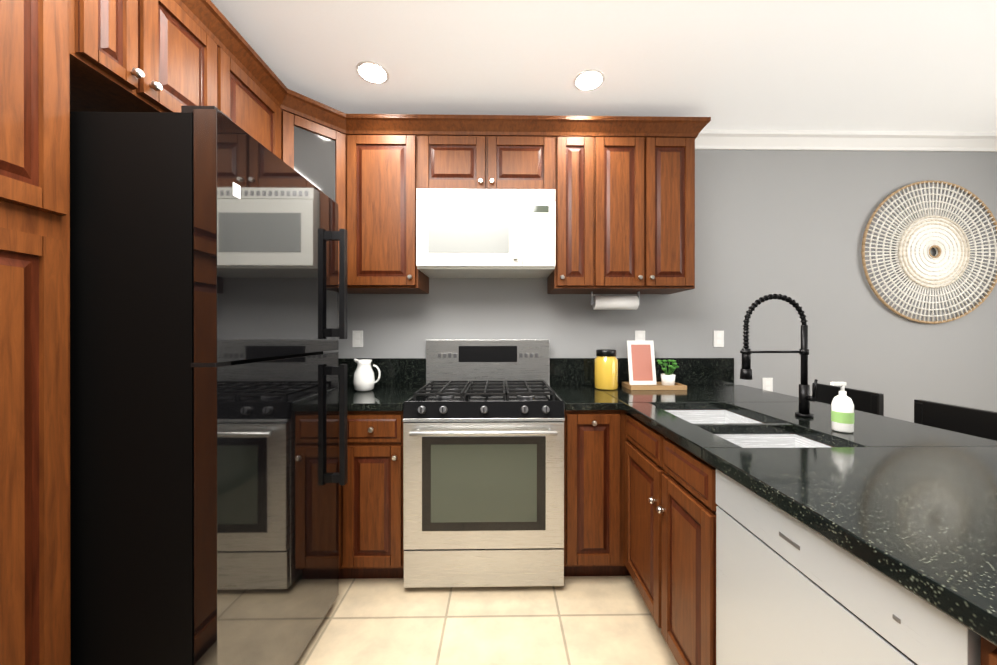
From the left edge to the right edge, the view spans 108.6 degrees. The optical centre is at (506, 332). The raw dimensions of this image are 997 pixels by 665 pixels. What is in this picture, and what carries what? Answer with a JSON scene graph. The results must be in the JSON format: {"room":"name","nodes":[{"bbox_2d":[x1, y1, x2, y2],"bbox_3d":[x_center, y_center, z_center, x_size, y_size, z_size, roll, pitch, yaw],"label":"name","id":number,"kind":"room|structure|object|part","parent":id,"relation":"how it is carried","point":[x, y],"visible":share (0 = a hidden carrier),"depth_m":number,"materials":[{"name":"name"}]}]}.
{"room":"kitchen","nodes":[
{"label":"kitchen","id":0,"kind":"room"},
{"bbox_2d":[295,576,677,664],"bbox_3d":[1.409,1.403,0.023,6.050,0.100,5.230,0,0,-1],"label":"floor","id":1,"kind":"structure","parent":0,"point":[591,620],"depth_m":1.64,"materials":[{"name":"tile"}]},
{"bbox_2d":[0,0,87,664],"bbox_3d":[-1.350,0.033,0.684,0.350,2.638,0.600,0,0,-1],"label":"tall cabinet","id":2,"kind":"object","parent":1,"relation":"on","point":[44,43],"depth_m":0.91,"materials":[{"name":"brown wood"}]},
{"bbox_2d":[70,106,347,664],"bbox_3d":[-1.132,0.355,1.380,0.750,1.992,0.755,0,0,-1],"label":"fridge","id":3,"kind":"object","parent":1,"relation":"on","point":[208,433],"visible":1,"depth_m":1.01,"materials":[{"name":"black metal"}]},
{"bbox_2d":[339,410,353,578],"bbox_3d":[-1.051,0.880,2.183,0.498,0.940,0.630,0,0,-1],"label":"base cabinet","id":4,"kind":"object","parent":1,"relation":"on","point":[346,492],"depth_m":1.87,"materials":[{"name":"brown wood"}]},
{"bbox_2d":[354,406,403,578],"bbox_3d":[-0.736,0.880,2.187,0.383,0.940,0.630,0,0,-1],"label":"base cabinet","id":5,"kind":"object","parent":1,"relation":"on","point":[378,434],"depth_m":1.88,"materials":[{"name":"brown wood"}]},
{"bbox_2d":[347,386,422,409],"bbox_3d":[-1.046,0.390,2.178,1.003,0.040,0.638,0,0,-1],"label":"countertop","id":6,"kind":"structure","parent":5,"relation":"on","point":[380,397],"depth_m":2.04,"materials":[{"name":"black stone"}]},
{"bbox_2d":[353,359,380,391],"bbox_3d":[-0.882,0.267,2.271,0.171,0.205,0.132,0,0,-1],"label":"pitcher","id":7,"kind":"object","parent":6,"relation":"on","point":[364,379],"visible":1,"depth_m":2.23,"materials":[{"name":"white ceramic"}]},
{"bbox_2d":[403,340,564,587],"bbox_3d":[-0.119,0.700,2.137,0.836,1.300,0.713,0,0,-1],"label":"range","id":8,"kind":"object","parent":1,"relation":"on","point":[483,463],"visible":1,"depth_m":1.85,"materials":[{"name":"silver metal"}]},
{"bbox_2d":[564,406,641,575],"bbox_3d":[0.491,0.880,2.181,0.372,0.940,0.681,0,0,-1],"label":"base cabinet","id":9,"kind":"object","parent":1,"relation":"on","point":[598,440],"depth_m":1.89,"materials":[{"name":"brown wood"}]},
{"bbox_2d":[550,386,821,409],"bbox_3d":[0.988,0.390,2.209,1.365,0.040,0.638,0,0,-1],"label":"countertop","id":10,"kind":"structure","parent":9,"relation":"on","point":[571,395],"depth_m":2.01,"materials":[{"name":"black stone"}]},
{"bbox_2d":[594,349,617,389],"bbox_3d":[0.658,0.241,2.355,0.150,0.256,0.150,0,0,-1],"label":"jar","id":11,"kind":"object","parent":10,"relation":"on","point":[605,369],"visible":1,"depth_m":2.29,"materials":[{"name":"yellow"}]},
{"bbox_2d":[622,382,686,389],"bbox_3d":[0.978,0.354,2.380,0.360,0.029,0.180,0,0,-1],"label":"tray","id":12,"kind":"object","parent":10,"relation":"on","point":[660,386],"visible":0.71,"depth_m":2.29,"materials":[{"name":"beige wood"}]},
{"bbox_2d":[627,341,656,384],"bbox_3d":[0.917,0.203,2.426,0.180,0.298,0.064,0,0,-1],"label":"photo frame","id":13,"kind":"object","parent":12,"relation":"on","point":[641,364],"visible":0.93,"depth_m":2.42,"materials":[{"name":"white"}]},
{"bbox_2d":[657,359,678,384],"bbox_3d":[1.079,0.266,2.383,0.145,0.175,0.157,0,0,-1],"label":"plant","id":14,"kind":"object","parent":12,"relation":"on","point":[668,378],"visible":1,"depth_m":2.35,"materials":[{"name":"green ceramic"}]},
{"bbox_2d":[665,410,830,447],"bbox_3d":[0.966,0.503,1.530,0.410,0.183,0.740,0,0,-1],"label":"sink","id":15,"kind":"object","parent":10,"relation":"in","point":[742,438],"depth_m":1.45,"materials":[{"name":"white ceramic"}]},
{"bbox_2d":[740,294,817,417],"bbox_3d":[1.194,0.100,1.569,0.316,0.542,0.092,0,0,-1],"label":"faucet","id":16,"kind":"object","parent":10,"relation":"on","point":[805,398],"depth_m":1.57,"materials":[{"name":"black metal"}]},
{"bbox_2d":[626,454,717,664],"bbox_3d":[0.972,1.001,1.519,0.677,0.700,0.803,0,0,-1],"label":"base cabinet","id":17,"kind":"object","parent":1,"relation":"on","point":[671,504],"depth_m":1.34,"materials":[{"name":"brown wood"}]},
{"bbox_2d":[812,383,883,415],"bbox_3d":[1.792,0.835,2.073,0.380,1.030,0.400,0,0,-1],"label":"chair","id":18,"kind":"object","parent":1,"relation":"on","point":[868,401],"visible":0.1,"depth_m":1.98,"materials":[{"name":"black"}]},
{"bbox_2d":[716,469,980,664],"bbox_3d":[0.972,0.883,0.815,0.640,0.927,0.598,0,0,-1],"label":"dishwasher","id":19,"kind":"object","parent":1,"relation":"on","point":[790,590],"visible":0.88,"depth_m":0.79,"materials":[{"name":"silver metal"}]},
{"bbox_2d":[914,400,996,440],"bbox_3d":[1.801,0.836,1.513,0.380,1.030,0.400,0,0,-1],"label":"chair","id":20,"kind":"object","parent":1,"relation":"on","point":[981,423],"visible":0.04,"depth_m":1.55,"materials":[{"name":"black"}]},
{"bbox_2d":[942,606,996,664],"bbox_3d":[0.995,0.883,0.031,0.677,0.940,0.961,0,0,-1],"label":"base cabinet","id":21,"kind":"object","parent":1,"relation":"on","point":[988,642],"depth_m":0.50,"materials":[{"name":"brown wood"}]},
{"bbox_2d":[702,446,996,637],"bbox_3d":[1.171,0.393,0.333,1.055,0.040,1.660,0,0,-1],"label":"countertop","id":22,"kind":"structure","parent":21,"relation":"on","point":[924,518],"depth_m":0.78,"materials":[{"name":"black stone"}]},
{"bbox_2d":[830,382,854,432],"bbox_3d":[1.260,0.278,1.344,0.072,0.184,0.065,0,0,-1],"label":"soap bottle","id":23,"kind":"object","parent":22,"relation":"on","point":[842,413],"visible":1,"depth_m":1.33,"materials":[{"name":"white plastic"}]},
{"bbox_2d":[211,0,996,131],"bbox_3d":[1.409,-1.442,0.019,6.050,0.100,5.230,0,0,-1],"label":"ceiling","id":24,"kind":"structure","parent":0,"point":[869,65],"depth_m":1.81,"materials":[{"name":"white paint"}]},
{"bbox_2d":[356,61,388,83],"bbox_3d":[-0.716,-1.391,1.921,0.170,0.006,0.170,0,0,-1],"label":"recessed light","id":25,"kind":"object","parent":24,"relation":"in","point":[372,72],"visible":1,"depth_m":1.91,"materials":[{"name":"white"}]},
{"bbox_2d":[573,69,604,90],"bbox_3d":[0.459,-1.391,1.980,0.170,0.006,0.170,0,0,-1],"label":"recessed light","id":26,"kind":"object","parent":24,"relation":"in","point":[590,80],"visible":1,"depth_m":1.97,"materials":[{"name":"white"}]},
{"bbox_2d":[323,149,996,422],"bbox_3d":[1.369,-0.023,2.586,6.050,2.745,0.100,0,0,-1],"label":"wall","id":27,"kind":"structure","parent":0,"point":[792,224],"depth_m":2.54,"materials":[{"name":"grey paint"}]},
{"bbox_2d":[88,0,167,111],"bbox_3d":[-1.356,-1.028,1.101,0.350,0.518,0.237,0,0,-1],"label":"upper cabinet","id":28,"kind":"object","parent":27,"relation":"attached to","point":[128,39],"depth_m":1.14,"materials":[{"name":"brown wood"}]},
{"bbox_2d":[168,0,235,123],"bbox_3d":[-1.360,-1.028,1.324,0.350,0.518,0.434,0,0,-1],"label":"upper cabinet","id":29,"kind":"object","parent":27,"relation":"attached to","point":[201,44],"depth_m":1.39,"materials":[{"name":"brown wood"}]},
{"bbox_2d":[236,36,283,161],"bbox_3d":[-1.365,-1.028,1.662,0.350,0.518,0.499,0,0,-1],"label":"upper cabinet","id":30,"kind":"object","parent":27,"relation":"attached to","point":[259,96],"depth_m":1.72,"materials":[{"name":"brown wood"}]},
{"bbox_2d":[284,88,355,293],"bbox_3d":[-1.224,-0.779,2.201,0.648,1.018,0.583,0,0,-1],"label":"upper cabinet","id":31,"kind":"object","parent":27,"relation":"attached to","point":[320,139],"depth_m":2.07,"materials":[{"name":"brown wood"}]},
{"bbox_3d":[0.013,-1.242,1.456,2.442,0.090,2.107,0,0,-1],"label":"crown","id":32,"kind":"part","parent":31,"relation":"part of","materials":[{"name":"brown wood"}]},
{"bbox_2d":[352,331,362,346],"bbox_3d":[-1.034,0.045,2.494,0.072,0.116,0.008,0,0,-1],"label":"electrical outlet","id":33,"kind":"object","parent":27,"relation":"attached to","point":[357,338],"visible":1,"depth_m":2.49,"materials":[{"name":"white plastic"}]},
{"bbox_2d":[338,114,428,293],"bbox_3d":[-0.778,-0.779,2.305,0.483,1.018,0.389,0,0,-1],"label":"upper cabinet","id":34,"kind":"object","parent":27,"relation":"attached to","point":[387,145],"depth_m":2.15,"materials":[{"name":"brown wood"}]},
{"bbox_2d":[420,116,555,191],"bbox_3d":[-0.122,-1.072,2.334,0.830,0.433,0.350,0,0,-1],"label":"upper cabinet","id":35,"kind":"object","parent":27,"relation":"attached to","point":[457,152],"depth_m":2.16,"materials":[{"name":"brown wood"}]},
{"bbox_2d":[416,188,555,277],"bbox_3d":[-0.121,-0.615,2.292,0.822,0.470,0.431,0,0,-1],"label":"microwave","id":36,"kind":"object","parent":35,"relation":"attached to","point":[485,233],"visible":1,"depth_m":2.11,"materials":[{"name":"white plastic"}]},
{"bbox_2d":[338,358,733,385],"bbox_3d":[0.026,0.275,2.503,3.158,0.190,0.020,0,0,-1],"label":"backsplash","id":37,"kind":"structure","parent":27,"relation":"attached to","point":[394,371],"depth_m":2.50,"materials":[{"name":"black stone"}]},
{"bbox_2d":[547,116,607,293],"bbox_3d":[0.445,-0.779,2.343,0.304,1.018,0.350,0,0,-1],"label":"upper cabinet","id":38,"kind":"object","parent":27,"relation":"attached to","point":[581,194],"depth_m":2.17,"materials":[{"name":"brown wood"}]},
{"bbox_2d":[635,331,644,340],"bbox_3d":[0.945,0.045,2.525,0.072,0.116,0.008,0,0,-1],"label":"electrical outlet","id":39,"kind":"object","parent":27,"relation":"attached to","point":[639,335],"visible":0.65,"depth_m":2.52,"materials":[{"name":"white plastic"}]},
{"bbox_2d":[600,116,699,293],"bbox_3d":[0.813,-0.779,2.349,0.689,1.018,0.350,0,0,-1],"label":"upper cabinet","id":40,"kind":"object","parent":27,"relation":"attached to","point":[624,186],"depth_m":2.18,"materials":[{"name":"brown wood"}]},
{"bbox_2d":[591,291,639,309],"bbox_3d":[0.718,-0.210,2.355,0.318,0.119,0.090,0,0,-1],"label":"paper towel holder","id":41,"kind":"object","parent":40,"relation":"attached to","point":[615,302],"visible":1,"depth_m":2.32,"materials":[{"name":"white paper"}]},
{"bbox_2d":[714,331,723,346],"bbox_3d":[1.505,0.044,2.534,0.072,0.116,0.008,0,0,-1],"label":"electrical outlet","id":42,"kind":"object","parent":27,"relation":"attached to","point":[718,338],"visible":1,"depth_m":2.53,"materials":[{"name":"white plastic"}]},
{"bbox_2d":[762,378,772,391],"bbox_3d":[1.855,0.380,2.539,0.072,0.116,0.008,0,0,-1],"label":"electrical outlet","id":43,"kind":"object","parent":27,"relation":"attached to","point":[767,384],"visible":0.73,"depth_m":2.54,"materials":[{"name":"white plastic"}]},
{"bbox_2d":[695,130,996,151],"bbox_3d":[2.763,-1.345,2.519,3.065,0.100,0.070,0,0,-1],"label":"crown molding","id":44,"kind":"structure","parent":27,"relation":"attached to","point":[840,140],"depth_m":2.51,"materials":[{"name":"white"}]},
{"bbox_2d":[861,180,996,323],"bbox_3d":[3.025,-0.571,2.536,1.016,1.018,0.027,0,0,-1],"label":"wall art","id":45,"kind":"object","parent":27,"relation":"attached to","point":[945,237],"visible":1,"depth_m":2.53,"materials":[{"name":"beige wicker"}]}
]}

